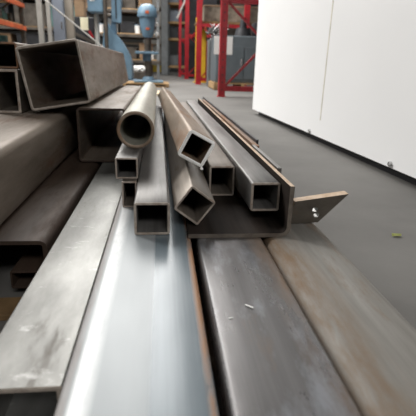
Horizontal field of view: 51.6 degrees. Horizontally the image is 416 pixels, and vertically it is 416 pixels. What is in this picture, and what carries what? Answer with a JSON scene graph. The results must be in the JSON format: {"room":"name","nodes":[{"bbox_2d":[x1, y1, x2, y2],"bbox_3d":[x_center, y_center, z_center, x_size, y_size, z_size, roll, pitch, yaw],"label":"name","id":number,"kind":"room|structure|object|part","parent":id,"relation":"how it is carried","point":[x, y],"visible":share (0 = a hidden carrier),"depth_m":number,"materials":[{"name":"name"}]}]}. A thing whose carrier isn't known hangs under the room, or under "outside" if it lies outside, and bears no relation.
{"room":"metal workshop","nodes":[
{"label":"metal workshop","id":0,"kind":"room"},
{"bbox_2d":[0,0,257,70],"bbox_3d":[-3.166,-12.589,29.471,24.000,6.000,0.200,0,18,-6],"label":"wall","id":1,"kind":"structure","parent":0,"point":[174,46],"depth_m":29.53,"materials":[{"name":"paint"}]},
{"bbox_2d":[176,0,184,18],"bbox_3d":[-0.674,-6.275,12.931,0.555,1.092,0.100,0,18,-6],"label":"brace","id":2,"kind":"object","parent":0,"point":[184,0],"visible":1,"depth_m":12.96,"materials":[{"name":"grey paint"}]},
{"bbox_2d":[0,71,415,332],"bbox_3d":[-1.224,-3.345,11.469,24.000,0.100,40.000,0,18,-6],"label":"floor","id":3,"kind":"structure","parent":0,"point":[378,204],"depth_m":1.48,"materials":[{"name":"concrete"}]},
{"bbox_2d":[0,297,21,320],"bbox_3d":[-0.397,0.176,0.748,0.205,0.012,0.060,0,18,-6],"label":"wood offcut","id":4,"kind":"object","parent":3,"relation":"on","point":[7,304],"visible":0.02,"depth_m":0.75,"materials":[{"name":"brown wood"}]},
{"bbox_2d":[0,0,26,43],"bbox_3d":[-3.614,-3.174,6.765,0.910,2.400,1.770,0,18,-6],"label":"storage rack","id":5,"kind":"object","parent":3,"relation":"on","point":[19,3],"visible":0.44,"depth_m":7.50,"materials":[{"name":"metal"}]},
{"bbox_2d":[0,35,7,41],"bbox_3d":[-3.607,-2.788,7.436,0.510,0.550,0.360,0,18,-6],"label":"machine","id":6,"kind":"object","parent":5,"relation":"on","point":[3,38],"visible":0.15,"depth_m":7.41,"materials":[{"name":"teal paint"}]},
{"bbox_2d":[0,7,12,20],"bbox_3d":[-3.592,-3.295,7.268,0.510,0.260,0.360,0,18,-6],"label":"machine","id":7,"kind":"object","parent":5,"relation":"on","point":[7,16],"visible":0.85,"depth_m":7.26,"materials":[{"name":"teal paint"}]},
{"bbox_2d":[10,245,43,288],"bbox_3d":[-0.411,-0.105,1.495,0.050,0.035,1.500,0,18,-6],"label":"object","id":8,"kind":"object","parent":3,"relation":"on","point":[25,269],"visible":0.16,"depth_m":0.81,"materials":[{"name":"brown metal"}]},
{"bbox_2d":[35,0,44,42],"bbox_3d":[-3.117,-3.952,7.883,0.090,3.200,0.100,0,18,-6],"label":"steel column","id":9,"kind":"structure","parent":3,"relation":"on","point":[39,10],"depth_m":8.01,"materials":[{"name":"grey metal"}]},
{"bbox_2d":[0,0,89,32],"bbox_3d":[-5.545,-5.902,12.271,4.070,4.000,1.110,0,18,-6],"label":"storage rack","id":10,"kind":"object","parent":3,"relation":"on","point":[2,28],"visible":0.02,"depth_m":12.76,"materials":[{"name":"metal"}]},
{"bbox_2d":[0,3,14,21],"bbox_3d":[-6.053,-5.545,12.335,0.866,0.600,0.716,0,18,-6],"label":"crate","id":11,"kind":"object","parent":10,"relation":"on","point":[9,9],"visible":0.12,"depth_m":12.14,"materials":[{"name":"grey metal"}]},
{"bbox_2d":[0,33,16,42],"bbox_3d":[-6.075,-4.786,12.587,0.866,0.600,0.716,0,18,-6],"label":"crate","id":12,"kind":"object","parent":10,"relation":"on","point":[11,37],"visible":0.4,"depth_m":12.28,"materials":[{"name":"brown wood"}]},
{"bbox_2d":[13,3,46,26],"bbox_3d":[-5.058,-5.550,12.440,0.866,0.600,0.716,0,18,-6],"label":"crate","id":13,"kind":"object","parent":10,"relation":"on","point":[30,14],"visible":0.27,"depth_m":12.11,"materials":[{"name":"cardboard"}]},
{"bbox_2d":[16,33,47,44],"bbox_3d":[-5.081,-4.791,12.692,0.866,0.600,0.716,0,18,-6],"label":"crate","id":14,"kind":"object","parent":10,"relation":"on","point":[31,39],"visible":0.34,"depth_m":12.31,"materials":[{"name":"grey metal"}]},
{"bbox_2d":[50,5,74,26],"bbox_3d":[-4.064,-5.555,12.545,0.866,0.600,0.716,0,18,-6],"label":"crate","id":15,"kind":"object","parent":10,"relation":"on","point":[73,5],"visible":0.02,"depth_m":12.19,"materials":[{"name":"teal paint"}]},
{"bbox_2d":[45,0,52,41],"bbox_3d":[-2.961,-3.953,7.900,0.065,3.200,0.100,0,18,-6],"label":"steel column","id":16,"kind":"structure","parent":3,"relation":"on","point":[48,10],"depth_m":8.02,"materials":[{"name":"grey metal"}]},
{"bbox_2d":[0,146,102,258],"bbox_3d":[-0.532,-0.211,1.706,0.300,0.097,2.000,0,18,-6],"label":"channel","id":17,"kind":"object","parent":3,"relation":"on","point":[42,216],"visible":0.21,"depth_m":0.94,"materials":[{"name":"grey metal"}]},
{"bbox_2d":[0,103,86,224],"bbox_3d":[-0.599,-0.348,1.727,0.210,0.144,2.600,0,18,-6],"label":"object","id":18,"kind":"object","parent":17,"relation":"on","point":[33,144],"visible":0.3,"depth_m":1.05,"materials":[{"name":"grey metal"}]},
{"bbox_2d":[0,68,31,113],"bbox_3d":[-0.685,-0.573,1.961,0.076,0.130,1.400,0,18,-6],"label":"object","id":19,"kind":"object","parent":18,"relation":"on","point":[13,94],"visible":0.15,"depth_m":1.36,"materials":[{"name":"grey metal"}]},
{"bbox_2d":[0,42,28,68],"bbox_3d":[-0.710,-0.681,1.954,0.120,0.076,1.400,0,18,-6],"label":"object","id":20,"kind":"object","parent":19,"relation":"on","point":[8,57],"visible":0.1,"depth_m":1.50,"materials":[{"name":"grey metal"}]},
{"bbox_2d":[15,39,128,110],"bbox_3d":[-0.555,-0.670,2.106,0.209,0.212,1.721,0,18,-6],"label":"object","id":21,"kind":"object","parent":18,"relation":"on","point":[69,72],"visible":1,"depth_m":1.54,"materials":[{"name":"grey metal"}]},
{"bbox_2d":[51,0,66,40],"bbox_3d":[-2.842,-3.553,8.295,0.210,2.200,0.430,0,18,-6],"label":"locker","id":22,"kind":"object","parent":3,"relation":"on","point":[59,23],"visible":0.26,"depth_m":8.11,"materials":[{"name":"grey metal"}]},
{"bbox_2d":[64,0,74,38],"bbox_3d":[-2.648,-4.025,8.147,0.140,3.200,0.150,0,18,-6],"label":"steel column","id":23,"kind":"structure","parent":3,"relation":"on","point":[68,4],"depth_m":8.22,"materials":[{"name":"grey metal"}]},
{"bbox_2d":[44,0,102,46],"bbox_3d":[-2.154,-2.734,7.069,1.238,1.461,0.022,0,18,-6],"label":"conduit","id":24,"kind":"object","parent":3,"relation":"on","point":[44,0],"visible":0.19,"depth_m":6.97,"materials":[{"name":"grey metal"}]},
{"bbox_2d":[74,17,94,44],"bbox_3d":[-2.641,-3.459,9.443,0.444,1.310,0.565,0,18,-6],"label":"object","id":25,"kind":"object","parent":3,"relation":"on","point":[79,35],"visible":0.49,"depth_m":9.11,"materials":[{"name":"grey metal"}]},
{"bbox_2d":[74,0,86,16],"bbox_3d":[-2.714,-4.247,9.152,0.216,0.360,0.316,0,18,-6],"label":"cardboard box","id":26,"kind":"object","parent":25,"relation":"on","point":[79,5],"visible":0.82,"depth_m":9.03,"materials":[{"name":"brown cardboard"}]},
{"bbox_2d":[80,17,87,29],"bbox_3d":[-2.608,-3.885,9.062,0.160,0.250,0.004,0,18,-6],"label":"tag","id":27,"kind":"object","parent":25,"relation":"hanging from","point":[83,20],"visible":0.86,"depth_m":9.06,"materials":[{"name":"beige paper"}]},
{"bbox_3d":[-2.609,-3.604,9.135,0.444,0.235,0.040,0,18,-6],"label":"slanted rail","id":28,"kind":"part","parent":25,"relation":"part of","materials":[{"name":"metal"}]},
{"bbox_2d":[87,0,135,80],"bbox_3d":[-1.968,-3.621,8.797,0.937,2.062,0.714,0,18,-6],"label":"machine","id":29,"kind":"object","parent":3,"relation":"on","point":[111,40],"visible":0.66,"depth_m":8.64,"materials":[{"name":"blue paint"}]},
{"bbox_2d":[86,0,159,79],"bbox_3d":[-2.267,-5.048,11.264,1.970,3.200,1.010,0,18,-6],"label":"storage rack","id":30,"kind":"object","parent":3,"relation":"on","point":[125,11],"visible":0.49,"depth_m":11.17,"materials":[{"name":"grey paint"}]},
{"bbox_2d":[99,23,103,31],"bbox_3d":[-2.735,-4.593,10.953,0.157,0.212,0.154,0,18,-6],"label":"bucket","id":31,"kind":"object","parent":30,"relation":"on","point":[100,24],"visible":0.65,"depth_m":10.90,"materials":[{"name":"white plastic"}]},
{"bbox_2d":[103,17,119,32],"bbox_3d":[-2.523,-4.797,11.321,0.376,0.380,0.616,0,18,-6],"label":"crate","id":32,"kind":"object","parent":30,"relation":"on","point":[109,19],"visible":0.27,"depth_m":11.08,"materials":[{"name":"grey paint"}]},
{"bbox_2d":[120,21,136,32],"bbox_3d":[-2.087,-4.754,11.382,0.416,0.285,0.616,0,18,-6],"label":"crate","id":33,"kind":"object","parent":30,"relation":"on","point":[126,27],"visible":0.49,"depth_m":11.10,"materials":[{"name":"grey metal"}]},
{"bbox_2d":[122,0,136,8],"bbox_3d":[-2.071,-5.304,11.199,0.416,0.285,0.616,0,18,-6],"label":"crate","id":34,"kind":"object","parent":30,"relation":"on","point":[126,3],"visible":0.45,"depth_m":10.93,"materials":[{"name":"cardboard"}]},
{"bbox_2d":[126,47,137,58],"bbox_3d":[-2.105,-4.166,11.577,0.416,0.285,0.616,0,18,-6],"label":"crate","id":35,"kind":"object","parent":30,"relation":"on","point":[131,50],"visible":0.44,"depth_m":11.30,"materials":[{"name":"cardboard"}]},
{"bbox_2d":[134,24,139,33],"bbox_3d":[-1.810,-4.597,11.050,0.157,0.212,0.154,0,18,-6],"label":"bucket","id":36,"kind":"object","parent":30,"relation":"on","point":[137,29],"visible":0.78,"depth_m":11.00,"materials":[{"name":"white plastic"}]},
{"bbox_2d":[138,0,151,6],"bbox_3d":[-1.631,-5.361,11.227,0.356,0.399,0.616,0,18,-6],"label":"crate","id":37,"kind":"object","parent":30,"relation":"on","point":[140,2],"visible":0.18,"depth_m":10.96,"materials":[{"name":"brown cardboard"}]},
{"bbox_2d":[139,43,152,58],"bbox_3d":[-1.665,-4.222,11.605,0.356,0.399,0.616,0,18,-6],"label":"crate","id":38,"kind":"object","parent":30,"relation":"on","point":[141,45],"visible":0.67,"depth_m":11.29,"materials":[{"name":"brown cardboard"}]},
{"bbox_2d":[54,113,218,415],"bbox_3d":[-0.185,-0.140,1.518,0.150,0.100,2.750,0,18,-6],"label":"steel beam","id":39,"kind":"structure","parent":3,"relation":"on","point":[141,349],"depth_m":0.50,"materials":[{"name":"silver metal"}]},
{"bbox_2d":[122,148,143,206],"bbox_3d":[-0.256,-0.282,1.685,0.033,0.058,1.600,0,18,-6],"label":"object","id":40,"kind":"object","parent":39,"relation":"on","point":[129,186],"visible":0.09,"depth_m":0.96,"materials":[{"name":"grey metal"}]},
{"bbox_2d":[115,143,143,178],"bbox_3d":[-0.271,-0.362,1.758,0.050,0.046,1.750,0,18,-6],"label":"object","id":41,"kind":"object","parent":40,"relation":"on","point":[127,160],"visible":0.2,"depth_m":0.98,"materials":[{"name":"grey metal"}]},
{"bbox_2d":[117,82,156,148],"bbox_3d":[-0.265,-0.455,1.823,0.088,0.088,1.720,0,18,-6],"label":"pipe","id":42,"kind":"object","parent":41,"relation":"on","point":[136,126],"visible":1,"depth_m":1.16,"materials":[{"name":"metal"}]},
{"bbox_2d":[134,105,169,234],"bbox_3d":[-0.208,-0.288,1.701,0.066,0.062,1.950,0,18,-6],"label":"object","id":43,"kind":"object","parent":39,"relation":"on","point":[151,202],"visible":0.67,"depth_m":0.90,"materials":[{"name":"grey metal"}]},
{"bbox_2d":[133,65,144,78],"bbox_3d":[-1.714,-3.408,10.865,0.480,0.371,0.400,0,18,-6],"label":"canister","id":44,"kind":"object","parent":3,"relation":"on","point":[139,71],"visible":0.6,"depth_m":10.70,"materials":[{"name":"silver paper"}]},
{"bbox_2d":[120,6,161,72],"bbox_3d":[-3.157,-8.872,20.488,1.970,4.600,1.010,0,18,-6],"label":"storage rack","id":45,"kind":"object","parent":3,"relation":"on","point":[126,44],"visible":0.02,"depth_m":20.42,"materials":[{"name":"metal"}]},
{"bbox_2d":[122,81,168,87],"bbox_3d":[-1.202,-2.432,8.438,0.860,0.075,0.930,0,18,-6],"label":"wooden pallet","id":46,"kind":"object","parent":3,"relation":"on","point":[164,84],"visible":0.5,"depth_m":8.04,"materials":[{"name":"brown wood"}]},
{"bbox_2d":[134,4,162,82],"bbox_3d":[-1.124,-3.091,8.120,0.549,1.381,0.549,0,18,-6],"label":"press","id":47,"kind":"object","parent":46,"relation":"on","point":[147,13],"visible":1,"depth_m":7.95,"materials":[{"name":"blue paint"}]},
{"bbox_2d":[153,65,160,71],"bbox_3d":[-3.057,-7.679,23.654,0.950,0.350,0.200,0,18,-6],"label":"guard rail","id":48,"kind":"object","parent":3,"relation":"on","point":[154,66],"visible":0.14,"depth_m":23.59,"materials":[{"name":"yellow metal"}]},
{"bbox_2d":[143,0,160,64],"bbox_3d":[-2.993,-9.814,22.946,0.950,4.150,0.100,0,18,-6],"label":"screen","id":49,"kind":"object","parent":48,"relation":"on","point":[153,1],"visible":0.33,"depth_m":23.13,"materials":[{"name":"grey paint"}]},
{"bbox_2d":[161,0,167,74],"bbox_3d":[-1.711,-7.597,16.936,0.260,4.500,0.300,0,18,-6],"label":"column","id":50,"kind":"structure","parent":3,"relation":"on","point":[164,3],"depth_m":17.05,"materials":[{"name":"grey paint"}]},
{"bbox_2d":[168,0,184,74],"bbox_3d":[-0.931,-7.744,17.924,1.660,4.200,1.100,0,18,-6],"label":"storage rack","id":51,"kind":"object","parent":3,"relation":"on","point":[170,4],"visible":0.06,"depth_m":17.66,"materials":[{"name":"grey paint"}]},
{"bbox_2d":[170,55,177,65],"bbox_3d":[-1.456,-6.290,18.302,0.376,0.420,0.516,0,18,-6],"label":"storage box","id":52,"kind":"object","parent":51,"relation":"on","point":[173,58],"visible":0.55,"depth_m":18.07,"materials":[{"name":"grey paint"}]},
{"bbox_2d":[170,27,178,37],"bbox_3d":[-1.425,-7.305,17.965,0.376,0.420,0.516,0,18,-6],"label":"storage box","id":53,"kind":"object","parent":51,"relation":"on","point":[173,30],"visible":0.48,"depth_m":17.73,"materials":[{"name":"grey metal"}]},
{"bbox_2d":[170,10,178,21],"bbox_3d":[-1.407,-7.903,17.767,0.376,0.420,0.516,0,18,-6],"label":"storage box","id":54,"kind":"object","parent":51,"relation":"on","point":[173,14],"visible":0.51,"depth_m":17.52,"materials":[{"name":"blue paint"}]},
{"bbox_2d":[181,55,184,65],"bbox_3d":[-1.008,-6.292,18.349,0.376,0.420,0.516,0,18,-6],"label":"storage box","id":55,"kind":"object","parent":51,"relation":"on","point":[182,56],"visible":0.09,"depth_m":18.11,"materials":[{"name":"grey metal"}]},
{"bbox_2d":[182,11,184,21],"bbox_3d":[-0.960,-7.905,17.814,0.376,0.420,0.516,0,18,-6],"label":"storage box","id":56,"kind":"object","parent":51,"relation":"on","point":[183,12],"visible":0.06,"depth_m":17.57,"materials":[{"name":"grey metal"}]},
{"bbox_2d":[182,28,184,37],"bbox_3d":[-0.978,-7.307,18.012,0.376,0.420,0.516,0,18,-6],"label":"storage box","id":57,"kind":"object","parent":51,"relation":"on","point":[183,29],"visible":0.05,"depth_m":17.77,"materials":[{"name":"metal"}]},
{"bbox_2d":[178,0,184,76],"bbox_3d":[-0.456,-6.185,15.158,1.185,3.010,0.120,0,18,-6],"label":"rack","id":58,"kind":"object","parent":3,"relation":"on","point":[180,73],"visible":0.4,"depth_m":15.13,"materials":[{"name":"red metal"}]},
{"bbox_3d":[-0.978,-6.184,15.102,0.095,3.006,0.092,0,18,-6],"label":"post","id":59,"kind":"part","parent":58,"relation":"part of","materials":[{"name":"red metal"}]},
{"bbox_2d":[184,0,210,78],"bbox_3d":[-0.104,-5.427,12.905,1.210,3.010,0.120,0,18,-6],"label":"rack","id":60,"kind":"object","parent":3,"relation":"on","point":[187,35],"visible":0.48,"depth_m":12.96,"materials":[{"name":"red metal"}]},
{"bbox_3d":[-0.626,-5.426,12.849,0.120,3.006,0.092,0,18,-6],"label":"post","id":61,"kind":"part","parent":60,"relation":"part of","materials":[{"name":"red metal"}]},
{"bbox_2d":[193,17,206,82],"bbox_3d":[-0.025,-3.900,10.669,0.654,1.524,0.260,0,18,-6],"label":"yellow hoist","id":62,"kind":"object","parent":3,"relation":"on","point":[204,34],"visible":0.34,"depth_m":10.63,"materials":[{"name":"paint"}]},
{"bbox_2d":[188,0,216,78],"bbox_3d":[-0.266,-5.645,14.193,0.916,2.600,1.616,0,18,-6],"label":"rack","id":63,"kind":"object","parent":3,"relation":"on","point":[192,3],"visible":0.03,"depth_m":13.35,"materials":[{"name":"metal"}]},
{"bbox_2d":[205,41,206,81],"bbox_3d":[-0.045,-3.875,11.418,0.166,1.000,0.516,0,18,-6],"label":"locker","id":64,"kind":"object","parent":3,"relation":"on","point":[206,41],"visible":0.02,"depth_m":11.14,"materials":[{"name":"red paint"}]},
{"bbox_2d":[206,23,228,86],"bbox_3d":[0.186,-3.142,8.862,0.471,1.236,0.504,0,18,-6],"label":"bin","id":65,"kind":"object","parent":3,"relation":"on","point":[211,28],"visible":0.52,"depth_m":8.74,"materials":[{"name":"grey paint"}]},
{"bbox_2d":[195,0,250,85],"bbox_3d":[0.339,-4.258,9.422,1.210,3.010,0.120,0,18,-6],"label":"rack","id":66,"kind":"object","parent":3,"relation":"on","point":[199,25],"visible":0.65,"depth_m":9.48,"materials":[{"name":"red metal"}]},
{"bbox_3d":[-0.183,-4.258,9.366,0.120,3.006,0.092,0,18,-6],"label":"post","id":67,"kind":"part","parent":66,"relation":"part of","materials":[{"name":"red metal"}]},
{"bbox_3d":[0.861,-4.263,9.476,0.120,3.006,0.092,0,18,-6],"label":"post","id":68,"kind":"part","parent":66,"relation":"part of","materials":[{"name":"red metal"}]},
{"bbox_2d":[208,81,253,89],"bbox_3d":[0.579,-2.340,8.235,1.050,0.130,0.980,0,18,-6],"label":"wooden pallet","id":69,"kind":"object","parent":3,"relation":"on","point":[211,84],"visible":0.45,"depth_m":7.78,"materials":[{"name":"brown wood"}]},
{"bbox_2d":[210,5,258,82],"bbox_3d":[0.602,-3.061,7.980,1.000,1.400,0.870,0,18,-6],"label":"cabinet","id":70,"kind":"object","parent":69,"relation":"on","point":[244,42],"visible":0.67,"depth_m":7.71,"materials":[{"name":"grey metal"}]},
{"bbox_2d":[214,36,232,54],"bbox_3d":[0.270,-2.861,7.570,0.330,0.300,0.002,0,18,-6],"label":"paper sheet","id":71,"kind":"object","parent":70,"relation":"attached to","point":[216,38],"visible":0.71,"depth_m":7.57,"materials":[{"name":"white paper"}]},
{"bbox_3d":[0.400,-2.589,7.682,0.470,0.560,0.010,0,18,-6],"label":"door panel","id":72,"kind":"part","parent":70,"relation":"part of","materials":[{"name":"grey metal"}]},
{"bbox_3d":[0.877,-2.591,7.733,0.450,0.560,0.010,0,18,-6],"label":"door panel","id":73,"kind":"part","parent":70,"relation":"part of","materials":[{"name":"grey metal"}]},
{"bbox_2d":[217,4,244,35],"bbox_3d":[0.614,-4.400,11.630,0.616,1.900,1.416,0,18,-6],"label":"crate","id":74,"kind":"object","parent":3,"relation":"on","point":[231,31],"visible":0.02,"depth_m":10.86,"materials":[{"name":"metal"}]},
{"bbox_2d":[216,0,258,96],"bbox_3d":[0.754,-3.023,5.736,1.185,3.010,0.120,0,18,-6],"label":"rack","id":75,"kind":"object","parent":3,"relation":"on","point":[222,87],"visible":0.49,"depth_m":5.92,"materials":[{"name":"red metal"}]},
{"bbox_3d":[0.232,-3.022,5.679,0.095,3.006,0.092,0,18,-6],"label":"post","id":76,"kind":"part","parent":75,"relation":"part of","materials":[{"name":"red metal"}]},
{"bbox_2d":[190,237,360,415],"bbox_3d":[-0.032,-0.117,1.462,0.122,0.100,2.600,0,18,-6],"label":"steel beam","id":77,"kind":"structure","parent":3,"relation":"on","point":[267,359],"depth_m":0.50,"materials":[{"name":"grey metal"}]},
{"bbox_2d":[185,98,294,237],"bbox_3d":[-0.046,-0.324,1.768,0.190,0.098,2.100,0,18,-6],"label":"channel","id":78,"kind":"object","parent":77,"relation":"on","point":[230,216],"visible":0.24,"depth_m":0.84,"materials":[{"name":"metal"}]},
{"bbox_2d":[163,112,214,224],"bbox_3d":[-0.129,-0.304,1.702,0.077,0.077,1.900,0,18,-6],"label":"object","id":79,"kind":"object","parent":78,"relation":"on","point":[193,199],"visible":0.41,"depth_m":0.89,"materials":[{"name":"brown metal"}]},
{"bbox_2d":[158,87,214,169],"bbox_3d":[-0.142,-0.398,1.733,0.079,0.085,1.758,-1,19,-8],"label":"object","id":80,"kind":"object","parent":79,"relation":"on","point":[192,143],"visible":1,"depth_m":1.05,"materials":[{"name":"beige metal"}]},
{"bbox_2d":[180,102,234,195],"bbox_3d":[-0.065,-0.339,1.827,0.060,0.072,1.750,0,18,-7],"label":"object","id":81,"kind":"object","parent":78,"relation":"on","point":[218,170],"visible":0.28,"depth_m":1.07,"materials":[{"name":"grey metal"}]},
{"bbox_2d":[186,100,280,210],"bbox_3d":[0.001,-0.337,1.779,0.058,0.058,2.000,0,18,-7],"label":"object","id":82,"kind":"object","parent":78,"relation":"on","point":[258,188],"visible":0.82,"depth_m":0.95,"materials":[{"name":"grey metal"}]},
{"bbox_2d":[252,0,415,184],"bbox_3d":[1.576,-1.287,1.624,1.672,2.350,4.600,-1,19,-8],"label":"cabinet","id":83,"kind":"object","parent":3,"relation":"on","point":[340,75],"visible":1,"depth_m":2.14,"materials":[{"name":"white paint"}]},
{"bbox_3d":[0.590,-1.763,2.898,0.060,2.305,1.640,-1,19,-8],"label":"wall panel","id":84,"kind":"part","parent":83,"relation":"part of","materials":[{"name":"white paint"}]},
{"bbox_3d":[0.901,-1.037,0.738,0.060,2.305,2.960,-1,19,-8],"label":"wall panel","id":85,"kind":"part","parent":83,"relation":"part of","materials":[{"name":"white paint"}]},
{"bbox_2d":[260,223,415,415],"bbox_3d":[0.115,-0.070,1.335,0.134,0.100,2.300,0,18,-6],"label":"steel beam","id":86,"kind":"structure","parent":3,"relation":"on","point":[370,345],"depth_m":0.54,"materials":[{"name":"grey metal"}]},
{"bbox_2d":[202,99,258,147],"bbox_3d":[0.051,-0.386,1.972,0.013,0.094,1.645,0,18,-6],"label":"bar","id":87,"kind":"object","parent":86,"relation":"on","point":[237,130],"visible":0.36,"depth_m":1.54,"materials":[{"name":"brown metal"}]},
{"bbox_2d":[203,97,258,143],"bbox_3d":[0.054,-0.414,2.040,0.007,0.103,1.700,0,18,-6],"label":"bar","id":88,"kind":"object","parent":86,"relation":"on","point":[241,128],"visible":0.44,"depth_m":1.56,"materials":[{"name":"grey metal"}]},
{"bbox_2d":[252,145,281,172],"bbox_3d":[0.137,-0.083,1.058,0.009,0.098,0.280,0,18,-6],"label":"bar","id":89,"kind":"object","parent":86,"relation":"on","point":[276,166],"visible":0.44,"depth_m":1.00,"materials":[{"name":"grey metal"}]},
{"bbox_2d":[291,189,347,222],"bbox_3d":[0.205,-0.024,0.924,0.106,0.074,0.203,0,18,-6],"label":"plate","id":90,"kind":"object","parent":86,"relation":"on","point":[306,209],"visible":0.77,"depth_m":0.84,"materials":[{"name":"beige metal"}]},
{"bbox_3d":[-0.226,0.216,0.631,0.920,0.019,0.100,0,18,-6],"label":"bearer","id":91,"kind":"object","parent":3,"relation":"on","visible":0},
{"bbox_2d":[0,162,122,415],"bbox_3d":[-0.321,-0.189,1.659,0.090,0.097,2.600,0,18,-6],"label":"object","id":92,"kind":"object","parent":91,"relation":"on","point":[38,340],"visible":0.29,"depth_m":0.55,"materials":[{"name":"metal"}]},
{"bbox_2d":[76,85,141,161],"bbox_3d":[-0.408,-0.453,2.020,0.148,0.168,1.450,0,18,-6],"label":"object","id":93,"kind":"object","parent":92,"relation":"on","point":[97,120],"visible":0.73,"depth_m":1.56,"materials":[{"name":"grey metal"}]},
{"bbox_3d":[-0.299,-4.561,11.214,0.050,0.110,3.601,0,18,-6],"label":"beam","id":94,"kind":"structure","parent":0,"visible":0},
{"bbox_2d":[194,21,252,25],"bbox_3d":[0.721,-4.270,10.047,2.020,0.040,0.870,0,18,-6],"label":"deck","id":95,"kind":"object","parent":94,"relation":"on","point":[207,22],"visible":0.29,"depth_m":9.61,"materials":[{"name":"brown wood"}]},
{"bbox_2d":[202,5,257,22],"bbox_3d":[0.547,-4.453,9.973,1.366,0.340,0.796,0,18,-6],"label":"crate","id":96,"kind":"object","parent":95,"relation":"on","point":[210,12],"visible":0.46,"depth_m":9.59,"materials":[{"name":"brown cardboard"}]}
]}

